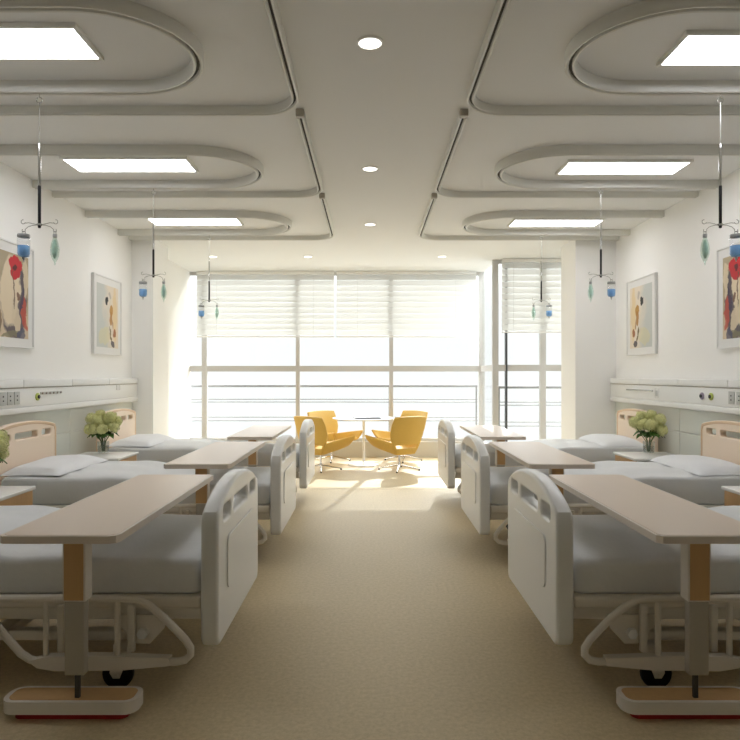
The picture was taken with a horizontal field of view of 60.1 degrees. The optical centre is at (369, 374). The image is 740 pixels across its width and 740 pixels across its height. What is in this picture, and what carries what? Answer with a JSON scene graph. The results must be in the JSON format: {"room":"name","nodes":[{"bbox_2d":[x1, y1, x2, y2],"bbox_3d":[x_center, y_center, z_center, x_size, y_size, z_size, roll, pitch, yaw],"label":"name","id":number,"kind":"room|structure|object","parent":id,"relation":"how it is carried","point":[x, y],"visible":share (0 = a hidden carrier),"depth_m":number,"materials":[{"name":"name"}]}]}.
{"room":"hospital room","nodes":[
{"label":"hospital room","id":0,"kind":"room"},
{"bbox_2d":[0,162,190,438],"bbox_3d":[-3.070,-0.185,4.375,0.460,3.230,13.750,0,0,0],"label":"wall","id":1,"kind":"structure","parent":0,"point":[156,329],"depth_m":7.22,"materials":[{"name":"paint"}]},
{"bbox_2d":[0,237,33,348],"bbox_3d":[-3.103,-0.695,5.490,0.033,0.910,0.790,0,0,0],"label":"framed picture","id":2,"kind":"object","parent":1,"relation":"attached to","point":[16,275],"visible":0.98,"depth_m":5.59},
{"bbox_2d":[0,402,131,454],"bbox_3d":[-3.114,0.885,4.505,0.012,1.084,7.744,0,0,0],"label":"wall panel","id":3,"kind":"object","parent":1,"relation":"attached to","point":[75,442],"depth_m":6.62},
{"bbox_2d":[0,378,137,415],"bbox_3d":[-3.064,0.191,4.470,0.111,0.298,7.740,0,0,0],"label":"bedhead service panel","id":4,"kind":"object","parent":1,"relation":"attached to","point":[17,397],"visible":1,"depth_m":6.27,"materials":[{"name":"white plastic"}]},
{"bbox_2d":[0,380,22,387],"bbox_3d":[-3.070,0.076,5.129,0.099,0.068,0.908,0,0,0],"label":"light","id":5,"kind":"object","parent":4,"relation":"on","point":[3,383],"depth_m":5.39,"materials":[{"name":"white plastic"}]},
{"bbox_2d":[35,393,40,399],"bbox_3d":[-3.022,0.198,5.830,0.025,0.068,0.068,0,0,0],"label":"outlet","id":6,"kind":"object","parent":4,"relation":"attached to","point":[37,395],"depth_m":5.81,"materials":[{"name":"green plastic"}]},
{"bbox_2d":[23,379,71,387],"bbox_3d":[-3.070,0.076,6.044,0.099,0.068,0.908,0,0,0],"label":"light","id":7,"kind":"object","parent":4,"relation":"on","point":[39,383],"depth_m":6.01,"materials":[{"name":"white plastic"}]},
{"bbox_2d":[72,379,108,385],"bbox_3d":[-3.070,0.076,6.959,0.099,0.068,0.908,0,0,0],"label":"light","id":8,"kind":"object","parent":4,"relation":"on","point":[75,382],"depth_m":6.92,"materials":[{"name":"white plastic"}]},
{"bbox_2d":[109,378,137,383],"bbox_3d":[-3.070,0.076,7.874,0.099,0.068,0.908,0,0,0],"label":"light","id":9,"kind":"object","parent":4,"relation":"on","point":[113,380],"depth_m":7.84,"materials":[{"name":"white plastic"}]},
{"bbox_2d":[91,272,121,355],"bbox_3d":[-3.103,-0.695,7.560,0.033,0.910,0.790,0,0,0],"label":"framed picture","id":10,"kind":"object","parent":1,"relation":"attached to","point":[106,293],"visible":1,"depth_m":7.52},
{"bbox_2d":[190,272,484,441],"bbox_3d":[-0.575,-0.320,11.200,5.150,2.960,0.080,0,0,0],"label":"window","id":11,"kind":"structure","parent":1,"relation":"in","point":[204,368],"depth_m":11.17,"materials":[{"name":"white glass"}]},
{"bbox_2d":[196,271,333,336],"bbox_3d":[-1.810,-1.222,11.066,2.380,1.145,0.077,0,0,0],"label":"window blind","id":12,"kind":"object","parent":11,"relation":"attached to","point":[249,302],"visible":0.98,"depth_m":11.08,"materials":[{"name":"white paint"}]},
{"bbox_2d":[336,271,475,336],"bbox_3d":[0.630,-1.222,11.066,2.420,1.145,0.077,0,0,0],"label":"window blind","id":13,"kind":"object","parent":11,"relation":"attached to","point":[368,302],"visible":1,"depth_m":11.08,"materials":[{"name":"white paint"}]},
{"bbox_2d":[226,441,485,456],"bbox_3d":[0.035,1.295,10.610,6.370,0.270,1.380,0,0,0],"label":"trim","id":14,"kind":"structure","parent":1,"relation":"attached to","point":[426,448],"depth_m":11.10,"materials":[{"name":"paint"}]},
{"bbox_2d":[481,365,491,371],"bbox_3d":[1.960,-0.320,10.610,0.060,2.900,1.100,0,0,0],"label":"window","id":15,"kind":"structure","parent":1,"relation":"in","point":[485,368],"depth_m":10.60,"materials":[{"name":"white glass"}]},
{"bbox_2d":[0,0,739,271],"bbox_3d":[0.050,-1.900,4.385,6.700,0.200,13.770,0,0,0],"label":"ceiling","id":16,"kind":"structure","parent":0,"point":[394,107],"depth_m":4.53,"materials":[{"name":"paint"}]},
{"bbox_2d":[0,22,103,60],"bbox_3d":[-2.030,-1.789,3.445,1.050,0.022,0.356,0,0,0],"label":"recessed light","id":17,"kind":"object","parent":16,"relation":"in","point":[19,41],"visible":1,"depth_m":3.44,"materials":[{"name":"plastic"}]},
{"bbox_2d":[0,0,203,95],"bbox_3d":[-2.018,-1.765,3.485,2.201,0.070,0.974,0,0,0],"label":"rail","id":18,"kind":"object","parent":16,"relation":"attached to","point":[127,10],"visible":1,"depth_m":3.52,"materials":[{"name":"paint"}]},
{"bbox_2d":[21,94,57,231],"bbox_3d":[-2.035,-1.303,3.940,0.230,0.853,0.029,0,0,0],"label":"hanger","id":19,"kind":"object","parent":18,"relation":"hanging from","point":[38,224],"visible":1,"depth_m":3.94,"materials":[{"name":"metal"}]},
{"bbox_2d":[17,231,29,261],"bbox_3d":[-2.131,-0.793,3.938,0.073,0.189,0.073,0,0,0],"label":"bottle","id":20,"kind":"object","parent":19,"relation":"hanging from","point":[23,251],"visible":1,"depth_m":3.91,"materials":[{"name":"plastic"}]},
{"bbox_2d":[52,231,57,258],"bbox_3d":[-1.939,-0.780,3.938,0.054,0.209,0.051,0,0,0],"label":"chamber","id":21,"kind":"object","parent":19,"relation":"hanging from","point":[54,245],"visible":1,"depth_m":3.93,"materials":[{"name":"plastic"}]},
{"bbox_2d":[60,156,198,172],"bbox_3d":[-2.030,-1.789,5.445,1.050,0.022,0.356,0,0,0],"label":"recessed light","id":22,"kind":"object","parent":16,"relation":"in","point":[82,164],"visible":1,"depth_m":5.42,"materials":[{"name":"plastic"}]},
{"bbox_2d":[65,160,194,170],"bbox_3d":[-2.030,-1.789,5.445,1.010,0.014,0.316,0,0,0],"label":"diffuser","id":23,"kind":"object","parent":22,"relation":"attached to","point":[79,165],"depth_m":5.44,"materials":[{"name":"white plastic"}]},
{"bbox_2d":[0,145,263,188],"bbox_3d":[-2.018,-1.765,5.485,2.201,0.070,0.974,0,0,0],"label":"rail","id":24,"kind":"object","parent":16,"relation":"attached to","point":[253,163],"visible":1,"depth_m":5.05,"materials":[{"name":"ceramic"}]},
{"bbox_2d":[141,189,165,279],"bbox_3d":[-2.010,-1.303,5.940,0.230,0.853,0.029,0,0,0],"label":"hanger","id":25,"kind":"object","parent":24,"relation":"hanging from","point":[153,275],"visible":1,"depth_m":5.93,"materials":[{"name":"metal"}]},
{"bbox_2d":[139,281,146,297],"bbox_3d":[-2.106,-0.793,5.938,0.073,0.189,0.073,0,0,0],"label":"bottle","id":26,"kind":"object","parent":25,"relation":"hanging from","point":[142,292],"visible":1,"depth_m":5.91,"materials":[{"name":"plastic"}]},
{"bbox_2d":[162,280,165,297],"bbox_3d":[-1.914,-0.780,5.938,0.054,0.209,0.051,0,0,0],"label":"chamber","id":27,"kind":"object","parent":25,"relation":"hanging from","point":[163,282],"visible":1,"depth_m":5.93,"materials":[{"name":"plastic"}]},
{"bbox_2d":[0,0,298,115],"bbox_3d":[-1.783,-1.774,3.324,2.672,0.052,2.007,0,0,0],"label":"track","id":28,"kind":"object","parent":16,"relation":"attached to","point":[271,6],"visible":1,"depth_m":4.27,"materials":[{"name":"metal"}]},
{"bbox_2d":[52,109,322,197],"bbox_3d":[-1.783,-1.774,5.324,2.672,0.052,2.007,0,0,0],"label":"track","id":29,"kind":"object","parent":16,"relation":"attached to","point":[300,114],"visible":1,"depth_m":6.27,"materials":[{"name":"metal"}]},
{"bbox_2d":[85,210,291,235],"bbox_3d":[-2.018,-1.765,7.485,2.201,0.070,0.974,0,0,0],"label":"rail","id":30,"kind":"object","parent":16,"relation":"attached to","point":[287,223],"visible":1,"depth_m":7.08,"materials":[{"name":"ceramic"}]},
{"bbox_2d":[200,237,217,303],"bbox_3d":[-1.995,-1.303,7.940,0.230,0.853,0.029,0,0,0],"label":"hanger","id":31,"kind":"object","parent":30,"relation":"hanging from","point":[208,300],"visible":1,"depth_m":7.93,"materials":[{"name":"metal"}]},
{"bbox_2d":[198,303,203,318],"bbox_3d":[-2.091,-0.793,7.938,0.073,0.189,0.073,0,0,0],"label":"bottle","id":32,"kind":"object","parent":31,"relation":"hanging from","point":[201,313],"visible":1,"depth_m":7.91,"materials":[{"name":"plastic"}]},
{"bbox_2d":[145,218,243,225],"bbox_3d":[-2.030,-1.789,7.445,1.050,0.022,0.356,0,0,0],"label":"recessed light","id":33,"kind":"object","parent":16,"relation":"in","point":[157,221],"visible":0.74,"depth_m":7.43,"materials":[{"name":"plastic"}]},
{"bbox_2d":[149,219,240,224],"bbox_3d":[-2.030,-1.789,7.445,1.010,0.014,0.316,0,0,0],"label":"diffuser","id":34,"kind":"object","parent":33,"relation":"attached to","point":[156,221],"depth_m":7.43,"materials":[{"name":"white plastic"}]},
{"bbox_2d":[129,193,333,240],"bbox_3d":[-1.783,-1.774,7.324,2.672,0.052,2.007,0,0,0],"label":"track","id":35,"kind":"object","parent":16,"relation":"attached to","point":[322,197],"visible":0.98,"depth_m":8.27,"materials":[{"name":"metal"}]},
{"bbox_2d":[357,35,382,49],"bbox_3d":[0.000,-1.795,3.460,0.144,0.010,0.144,0,0,0],"label":"recessed light","id":36,"kind":"object","parent":16,"relation":"in","point":[368,42],"visible":1,"depth_m":3.45,"materials":[{"name":"white paint"}]},
{"bbox_2d":[362,165,377,171],"bbox_3d":[0.000,-1.795,5.570,0.144,0.010,0.144,0,0,0],"label":"recessed light","id":37,"kind":"object","parent":16,"relation":"in","point":[369,168],"visible":1,"depth_m":5.56,"materials":[{"name":"white paint"}]},
{"bbox_2d":[364,223,375,225],"bbox_3d":[0.000,-1.795,7.630,0.144,0.010,0.144,0,0,0],"label":"recessed light","id":38,"kind":"object","parent":16,"relation":"in","point":[366,224],"visible":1,"depth_m":7.62,"materials":[{"name":"white paint"}]},
{"bbox_2d":[419,193,618,240],"bbox_3d":[1.914,-1.774,7.324,2.610,0.052,2.007,0,0,0],"label":"track","id":39,"kind":"object","parent":16,"relation":"attached to","point":[433,197],"visible":0.98,"depth_m":8.27,"materials":[{"name":"metal"}]},
{"bbox_2d":[507,218,605,226],"bbox_3d":[2.175,-1.789,7.515,1.050,0.022,0.356,0,0,0],"label":"recessed light","id":40,"kind":"object","parent":16,"relation":"in","point":[516,222],"visible":0.97,"depth_m":7.48,"materials":[{"name":"plastic"}]},
{"bbox_2d":[510,220,601,225],"bbox_3d":[2.175,-1.789,7.515,1.010,0.014,0.316,0,0,0],"label":"diffuser","id":41,"kind":"object","parent":40,"relation":"attached to","point":[514,222],"depth_m":7.48,"materials":[{"name":"white plastic"}]},
{"bbox_2d":[462,210,663,235],"bbox_3d":[2.148,-1.765,7.485,2.141,0.070,0.974,0,0,0],"label":"rail","id":42,"kind":"object","parent":16,"relation":"attached to","point":[466,223],"visible":1,"depth_m":7.08,"materials":[{"name":"ceramic"}]},
{"bbox_2d":[532,236,548,303],"bbox_3d":[2.125,-1.303,7.940,0.230,0.853,0.029,0,0,0],"label":"hanger","id":43,"kind":"object","parent":42,"relation":"hanging from","point":[540,300],"visible":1,"depth_m":7.94,"materials":[{"name":"metal"}]},
{"bbox_2d":[546,305,551,317],"bbox_3d":[2.221,-0.793,7.938,0.073,0.189,0.073,0,0,0],"label":"bottle","id":44,"kind":"object","parent":43,"relation":"hanging from","point":[548,313],"visible":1,"depth_m":7.91,"materials":[{"name":"plastic"}]},
{"bbox_2d":[435,109,697,197],"bbox_3d":[1.914,-1.774,5.324,2.610,0.052,2.007,0,0,0],"label":"track","id":45,"kind":"object","parent":16,"relation":"attached to","point":[462,117],"visible":1,"depth_m":6.27,"materials":[{"name":"metal"}]},
{"bbox_2d":[466,0,739,115],"bbox_3d":[1.914,-1.774,3.324,2.610,0.052,2.007,0,0,0],"label":"track","id":46,"kind":"object","parent":16,"relation":"attached to","point":[501,7],"visible":1,"depth_m":4.27,"materials":[{"name":"metal"}]},
{"bbox_2d":[495,145,739,188],"bbox_3d":[2.148,-1.765,5.485,2.141,0.070,0.974,0,0,0],"label":"rail","id":47,"kind":"object","parent":16,"relation":"attached to","point":[507,162],"visible":1,"depth_m":5.08,"materials":[{"name":"ceramic"}]},
{"bbox_2d":[589,191,612,279],"bbox_3d":[2.143,-1.303,5.940,0.230,0.853,0.029,0,0,0],"label":"hanger","id":48,"kind":"object","parent":47,"relation":"hanging from","point":[600,275],"visible":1,"depth_m":5.93,"materials":[{"name":"metal"}]},
{"bbox_2d":[589,280,592,297],"bbox_3d":[2.047,-0.780,5.938,0.054,0.209,0.051,0,0,0],"label":"chamber","id":49,"kind":"object","parent":48,"relation":"hanging from","point":[590,282],"visible":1,"depth_m":5.93,"materials":[{"name":"plastic"}]},
{"bbox_2d":[607,279,614,299],"bbox_3d":[2.239,-0.793,5.938,0.073,0.189,0.073,0,0,0],"label":"bottle","id":50,"kind":"object","parent":48,"relation":"hanging from","point":[610,292],"visible":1,"depth_m":5.91,"materials":[{"name":"plastic"}]},
{"bbox_2d":[555,159,693,174],"bbox_3d":[2.175,-1.789,5.515,1.050,0.022,0.356,0,0,0],"label":"recessed light","id":51,"kind":"object","parent":16,"relation":"in","point":[571,166],"visible":1,"depth_m":5.47,"materials":[{"name":"plastic"}]},
{"bbox_2d":[559,163,687,173],"bbox_3d":[2.175,-1.789,5.515,1.010,0.014,0.316,0,0,0],"label":"diffuser","id":52,"kind":"object","parent":51,"relation":"attached to","point":[567,168],"depth_m":5.52,"materials":[{"name":"white plastic"}]},
{"bbox_2d":[564,0,739,95],"bbox_3d":[2.148,-1.765,3.485,2.141,0.070,0.974,0,0,0],"label":"rail","id":53,"kind":"object","parent":16,"relation":"attached to","point":[644,10],"visible":1,"depth_m":3.50,"materials":[{"name":"paint"}]},
{"bbox_2d":[702,94,738,231],"bbox_3d":[2.157,-1.303,3.940,0.230,0.853,0.029,0,0,0],"label":"hanger","id":54,"kind":"object","parent":53,"relation":"hanging from","point":[720,224],"visible":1,"depth_m":3.94,"materials":[{"name":"metal"}]},
{"bbox_2d":[702,231,707,258],"bbox_3d":[2.061,-0.780,3.938,0.054,0.209,0.051,0,0,0],"label":"chamber","id":55,"kind":"object","parent":54,"relation":"hanging from","point":[705,245],"visible":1,"depth_m":3.93,"materials":[{"name":"glass"}]},
{"bbox_2d":[729,231,739,261],"bbox_3d":[2.253,-0.793,3.938,0.073,0.189,0.073,0,0,0],"label":"bottle","id":56,"kind":"object","parent":54,"relation":"hanging from","point":[734,249],"visible":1,"depth_m":3.92,"materials":[{"name":"plastic"}]},
{"bbox_2d":[656,30,739,66],"bbox_3d":[2.175,-1.789,3.515,1.050,0.022,0.356,0,0,0],"label":"recessed light","id":57,"kind":"object","parent":16,"relation":"in","point":[693,48],"visible":1,"depth_m":3.52,"materials":[{"name":"plastic"}]},
{"bbox_2d":[663,36,739,63],"bbox_3d":[2.175,-1.789,3.515,1.010,0.014,0.316,0,0,0],"label":"diffuser","id":58,"kind":"object","parent":57,"relation":"attached to","point":[687,49],"depth_m":3.53,"materials":[{"name":"white plastic"}]},
{"bbox_2d":[0,457,739,739],"bbox_3d":[0.050,1.505,4.375,6.700,0.150,13.750,0,0,0],"label":"floor","id":59,"kind":"structure","parent":0,"point":[379,610],"depth_m":3.30,"materials":[{"name":"carpet"}]},
{"bbox_2d":[0,486,35,505],"bbox_3d":[-2.603,1.105,4.245,0.533,0.650,0.520,0,0,0],"label":"nightstand","id":60,"kind":"object","parent":59,"relation":"on","point":[9,495],"visible":0.2,"depth_m":4.33,"materials":[{"name":"white paint"}]},
{"bbox_3d":[-2.650,0.719,4.360,0.112,0.120,0.112,0,0,41],"label":"glass vase","id":61,"kind":"object","parent":60,"relation":"on","visible":0},
{"bbox_2d":[0,429,9,463],"bbox_3d":[-2.647,0.550,4.361,0.326,0.419,0.365,0,0,41],"label":"hydrangea bouquet","id":62,"kind":"object","parent":61,"relation":"in","point":[4,448],"visible":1,"depth_m":4.41,"materials":[{"name":"green plant"}]},
{"bbox_2d":[0,475,212,718],"bbox_3d":[-1.250,1.029,3.275,0.565,0.802,1.550,0,0,0],"label":"table","id":63,"kind":"object","parent":59,"relation":"on","point":[110,515],"visible":1,"depth_m":2.66,"materials":[{"name":"beige laminate"}]},
{"bbox_2d":[78,452,138,460],"bbox_3d":[-2.603,1.105,6.245,0.533,0.650,0.520,0,0,0],"label":"nightstand","id":64,"kind":"object","parent":59,"relation":"on","point":[110,456],"visible":0.2,"depth_m":6.28,"materials":[{"name":"white paint"}]},
{"bbox_3d":[-2.650,0.719,6.360,0.112,0.120,0.112,0,0,0],"label":"glass vase","id":65,"kind":"object","parent":64,"relation":"on","visible":0},
{"bbox_2d":[84,409,122,451],"bbox_3d":[-2.652,0.550,6.362,0.365,0.419,0.326,0,0,0],"label":"hydrangea bouquet","id":66,"kind":"object","parent":65,"relation":"in","point":[102,425],"visible":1,"depth_m":6.30,"materials":[{"name":"green plant"}]},
{"bbox_2d":[0,469,257,685],"bbox_3d":[-1.810,0.910,3.380,2.273,1.040,1.154,0,0,0],"label":"hospital bed","id":67,"kind":"object","parent":59,"relation":"on","point":[204,567],"visible":0.93,"depth_m":2.91,"materials":[{"name":"white plastic"}]},
{"bbox_2d":[0,420,295,544],"bbox_3d":[-1.810,0.910,5.380,2.273,1.040,1.154,0,0,0],"label":"hospital bed","id":68,"kind":"object","parent":59,"relation":"on","point":[276,482],"visible":0.51,"depth_m":5.01,"materials":[{"name":"white plastic"}]},
{"bbox_2d":[0,454,106,475],"bbox_3d":[-2.615,0.738,5.380,0.470,0.094,0.910,0,0,0],"label":"pillow","id":69,"kind":"object","parent":68,"relation":"on","point":[58,465],"visible":1,"depth_m":5.11,"materials":[{"name":"fabric"}]},
{"bbox_2d":[96,408,314,491],"bbox_3d":[-1.810,0.910,7.380,2.273,1.040,1.154,0,0,0],"label":"hospital bed","id":70,"kind":"object","parent":59,"relation":"on","point":[166,451],"visible":0.36,"depth_m":6.95,"materials":[{"name":"white plastic"}]},
{"bbox_2d":[107,434,174,446],"bbox_3d":[-2.615,0.738,7.380,0.470,0.094,0.910,0,0,0],"label":"pillow","id":71,"kind":"object","parent":70,"relation":"on","point":[138,440],"visible":0.98,"depth_m":7.06,"materials":[{"name":"fabric"}]},
{"bbox_2d":[164,442,264,514],"bbox_3d":[-1.250,1.029,5.275,0.565,0.802,1.550,0,0,0],"label":"table","id":72,"kind":"object","parent":59,"relation":"on","point":[216,455],"visible":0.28,"depth_m":4.76,"materials":[{"name":"brown wood"}]},
{"bbox_2d":[227,425,290,466],"bbox_3d":[-1.250,1.029,7.275,0.565,0.802,1.550,0,0,0],"label":"table","id":73,"kind":"object","parent":59,"relation":"on","point":[254,433],"visible":0.44,"depth_m":6.76,"materials":[{"name":"brown wood"}]},
{"bbox_2d":[294,416,355,472],"bbox_3d":[-0.713,1.018,9.673,0.689,0.824,0.748,0,0,40],"label":"lounge chair","id":74,"kind":"object","parent":59,"relation":"on","point":[322,446],"visible":0.72,"depth_m":9.43,"materials":[{"name":"yellow fabric"}]},
{"bbox_2d":[307,410,361,462],"bbox_3d":[-0.609,1.018,10.650,0.748,0.824,0.689,0,0,44],"label":"lounge chair","id":75,"kind":"object","parent":59,"relation":"on","point":[331,424],"visible":0.39,"depth_m":10.86,"materials":[{"name":"yellow fabric"}]},
{"bbox_2d":[332,416,393,466],"bbox_3d":[-0.100,1.055,10.200,1.000,0.750,1.000,0,0,0],"label":"round table","id":76,"kind":"object","parent":59,"relation":"on","point":[363,463],"visible":0.96,"depth_m":10.16,"materials":[{"name":"white paint"}]},
{"bbox_2d":[353,416,380,418],"bbox_3d":[-0.050,0.670,10.020,0.400,0.020,0.280,0,0,-11],"label":"open magazine","id":77,"kind":"object","parent":76,"relation":"on","point":[373,417],"visible":0.97,"depth_m":9.94,"materials":[{"name":"white paper"}]},
{"bbox_2d":[365,416,425,472],"bbox_3d":[0.415,1.018,9.674,0.689,0.824,0.748,0,0,-36],"label":"lounge chair","id":78,"kind":"object","parent":59,"relation":"on","point":[406,433],"visible":1,"depth_m":9.45,"materials":[{"name":"yellow plastic"}]},
{"bbox_2d":[371,410,427,462],"bbox_3d":[0.527,1.018,10.693,0.748,0.824,0.689,0,0,-40],"label":"lounge chair","id":79,"kind":"object","parent":59,"relation":"on","point":[384,435],"visible":0.38,"depth_m":10.76,"materials":[{"name":"yellow fabric"}]},
{"bbox_2d":[460,425,525,466],"bbox_3d":[1.333,1.029,7.275,0.565,0.802,1.550,0,0,0],"label":"table","id":80,"kind":"object","parent":59,"relation":"on","point":[497,433],"visible":0.46,"depth_m":6.76,"materials":[{"name":"brown wood"}]},
{"bbox_2d":[489,442,594,495],"bbox_3d":[1.333,1.029,5.275,0.565,0.802,1.550,0,0,0],"label":"table","id":81,"kind":"object","parent":59,"relation":"on","point":[533,455],"visible":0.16,"depth_m":4.88,"materials":[{"name":"brown wood"}]},
{"bbox_2d":[438,408,657,493],"bbox_3d":[1.966,0.910,7.380,2.273,1.040,1.154,0,0,0],"label":"hospital bed","id":82,"kind":"object","parent":59,"relation":"on","point":[449,452],"visible":0.41,"depth_m":6.93,"materials":[{"name":"white plastic"}]},
{"bbox_2d":[578,434,645,446],"bbox_3d":[2.771,0.738,7.380,0.470,0.094,0.910,0,0,0],"label":"pillow","id":83,"kind":"object","parent":82,"relation":"on","point":[606,440],"visible":0.98,"depth_m":7.07,"materials":[{"name":"fabric"}]},
{"bbox_2d":[461,420,739,544],"bbox_3d":[1.966,0.910,5.380,2.273,1.040,1.154,0,0,0],"label":"hospital bed","id":84,"kind":"object","parent":59,"relation":"on","point":[484,488],"visible":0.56,"depth_m":5.03,"materials":[{"name":"white plastic"}]},
{"bbox_2d":[650,455,739,475],"bbox_3d":[2.771,0.738,5.380,0.470,0.094,0.910,0,0,0],"label":"pillow","id":85,"kind":"object","parent":84,"relation":"on","point":[695,464],"visible":0.99,"depth_m":5.15,"materials":[{"name":"fabric"}]},
{"bbox_2d":[508,469,739,685],"bbox_3d":[1.966,0.910,3.380,2.273,1.040,1.154,0,0,0],"label":"hospital bed","id":86,"kind":"object","parent":59,"relation":"on","point":[565,566],"visible":0.91,"depth_m":2.91,"materials":[{"name":"white plastic"}]},
{"bbox_2d":[613,452,673,461],"bbox_3d":[2.724,1.105,6.245,0.533,0.650,0.520,0,0,0],"label":"nightstand","id":87,"kind":"object","parent":59,"relation":"on","point":[619,456],"visible":0.24,"depth_m":6.27,"materials":[{"name":"white paint"}]},
{"bbox_3d":[2.770,0.719,6.360,0.112,0.120,0.112,0,0,-36],"label":"glass vase","id":88,"kind":"object","parent":87,"relation":"on","visible":0},
{"bbox_2d":[628,409,667,451],"bbox_3d":[2.770,0.550,6.357,0.326,0.419,0.365,0,0,-36],"label":"hydrangea bouquet","id":89,"kind":"object","parent":88,"relation":"in","point":[654,425],"visible":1,"depth_m":6.29,"materials":[{"name":"green plant"}]},
{"bbox_2d":[549,475,739,718],"bbox_3d":[1.333,1.029,3.275,0.565,0.802,1.550,0,0,0],"label":"table","id":90,"kind":"object","parent":59,"relation":"on","point":[662,517],"visible":0.99,"depth_m":2.67,"materials":[{"name":"brown wood"}]},
{"bbox_2d":[721,486,739,505],"bbox_3d":[2.724,1.105,4.245,0.533,0.650,0.520,0,0,0],"label":"nightstand","id":91,"kind":"object","parent":59,"relation":"on","point":[731,493],"visible":0.3,"depth_m":4.40,"materials":[{"name":"white paint"}]},
{"bbox_2d":[561,168,739,439],"bbox_3d":[3.030,-0.185,3.775,0.680,3.230,12.550,0,0,0],"label":"wall","id":92,"kind":"structure","parent":0,"point":[593,329],"depth_m":7.48,"materials":[{"name":"paint"}]},
{"bbox_2d":[492,260,560,441],"bbox_3d":[2.567,-0.320,10.020,1.305,2.960,0.100,0,0,0],"label":"window","id":93,"kind":"structure","parent":92,"relation":"in","point":[542,367],"depth_m":9.98,"materials":[{"name":"white metal"}]},
{"bbox_2d":[502,259,560,332],"bbox_3d":[2.610,-1.222,9.886,1.140,1.145,0.077,0,0,0],"label":"window blind","id":94,"kind":"object","parent":93,"relation":"attached to","point":[517,317],"visible":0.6,"depth_m":9.90,"materials":[{"name":"white paint"}]},
{"bbox_2d":[626,272,657,355],"bbox_3d":[3.203,-0.695,7.560,0.033,0.910,0.790,0,0,0],"label":"framed picture","id":95,"kind":"object","parent":92,"relation":"attached to","point":[642,292],"visible":1,"depth_m":7.50},
{"bbox_2d":[610,378,739,414],"bbox_3d":[3.164,0.191,4.470,0.111,0.298,7.740,0,0,0],"label":"console","id":96,"kind":"object","parent":92,"relation":"attached to","point":[708,395],"visible":1,"depth_m":6.42,"materials":[{"name":"white plastic"}]},
{"bbox_2d":[610,378,639,383],"bbox_3d":[3.170,0.076,7.874,0.099,0.068,0.908,0,0,0],"label":"light","id":97,"kind":"object","parent":96,"relation":"on","point":[612,380],"depth_m":7.84,"materials":[{"name":"white plastic"}]},
{"bbox_2d":[640,379,677,385],"bbox_3d":[3.170,0.076,6.959,0.099,0.068,0.908,0,0,0],"label":"light","id":98,"kind":"object","parent":96,"relation":"on","point":[643,382],"depth_m":6.92,"materials":[{"name":"white plastic"}]},
{"bbox_2d":[699,392,703,399],"bbox_3d":[3.122,0.198,6.030,0.025,0.068,0.068,0,0,0],"label":"outlet","id":99,"kind":"object","parent":96,"relation":"attached to","point":[701,394],"depth_m":6.02,"materials":[{"name":"grey plastic"}]},
{"bbox_2d":[678,379,728,387],"bbox_3d":[3.170,0.076,6.044,0.099,0.068,0.908,0,0,0],"label":"light","id":100,"kind":"object","parent":96,"relation":"on","point":[682,383],"depth_m":6.01,"materials":[{"name":"white plastic"}]},
{"bbox_2d":[708,393,712,399],"bbox_3d":[3.122,0.198,5.870,0.025,0.068,0.068,0,0,0],"label":"outlet","id":101,"kind":"object","parent":96,"relation":"attached to","point":[710,395],"depth_m":5.86,"materials":[{"name":"green plastic"}]},
{"bbox_2d":[728,380,739,387],"bbox_3d":[3.170,0.076,5.129,0.099,0.068,0.908,0,0,0],"label":"light","id":102,"kind":"object","parent":96,"relation":"on","point":[731,383],"depth_m":5.49,"materials":[{"name":"white plastic"}]},
{"bbox_2d":[615,402,739,455],"bbox_3d":[3.214,0.885,4.505,0.012,1.084,7.744,0,0,0],"label":"wall panel","id":103,"kind":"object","parent":92,"relation":"attached to","point":[674,442],"depth_m":6.57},
{"bbox_2d":[716,242,739,348],"bbox_3d":[3.203,-0.695,5.490,0.033,0.910,0.790,0,0,0],"label":"framed picture","id":104,"kind":"object","parent":92,"relation":"attached to","point":[727,268],"visible":1,"depth_m":5.72},
{"bbox_3d":[0.200,1.505,11.275,8.800,0.150,2.250,0,0,0],"label":"floor","id":105,"kind":"structure","parent":0,"visible":0},
{"bbox_2d":[191,385,477,437],"bbox_3d":[-0.825,0.805,11.620,5.550,1.250,0.050,0,0,0],"label":"balcony railing","id":106,"kind":"object","parent":105,"relation":"on","point":[475,386],"visible":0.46,"depth_m":11.61,"materials":[{"name":"metal"}]},
{"bbox_2d":[499,386,560,426],"bbox_3d":[3.140,0.805,10.420,2.120,1.250,0.050,0,0,0],"label":"balcony railing","id":107,"kind":"object","parent":105,"relation":"on","point":[500,387],"visible":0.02,"depth_m":10.42,"materials":[{"name":"metal"}]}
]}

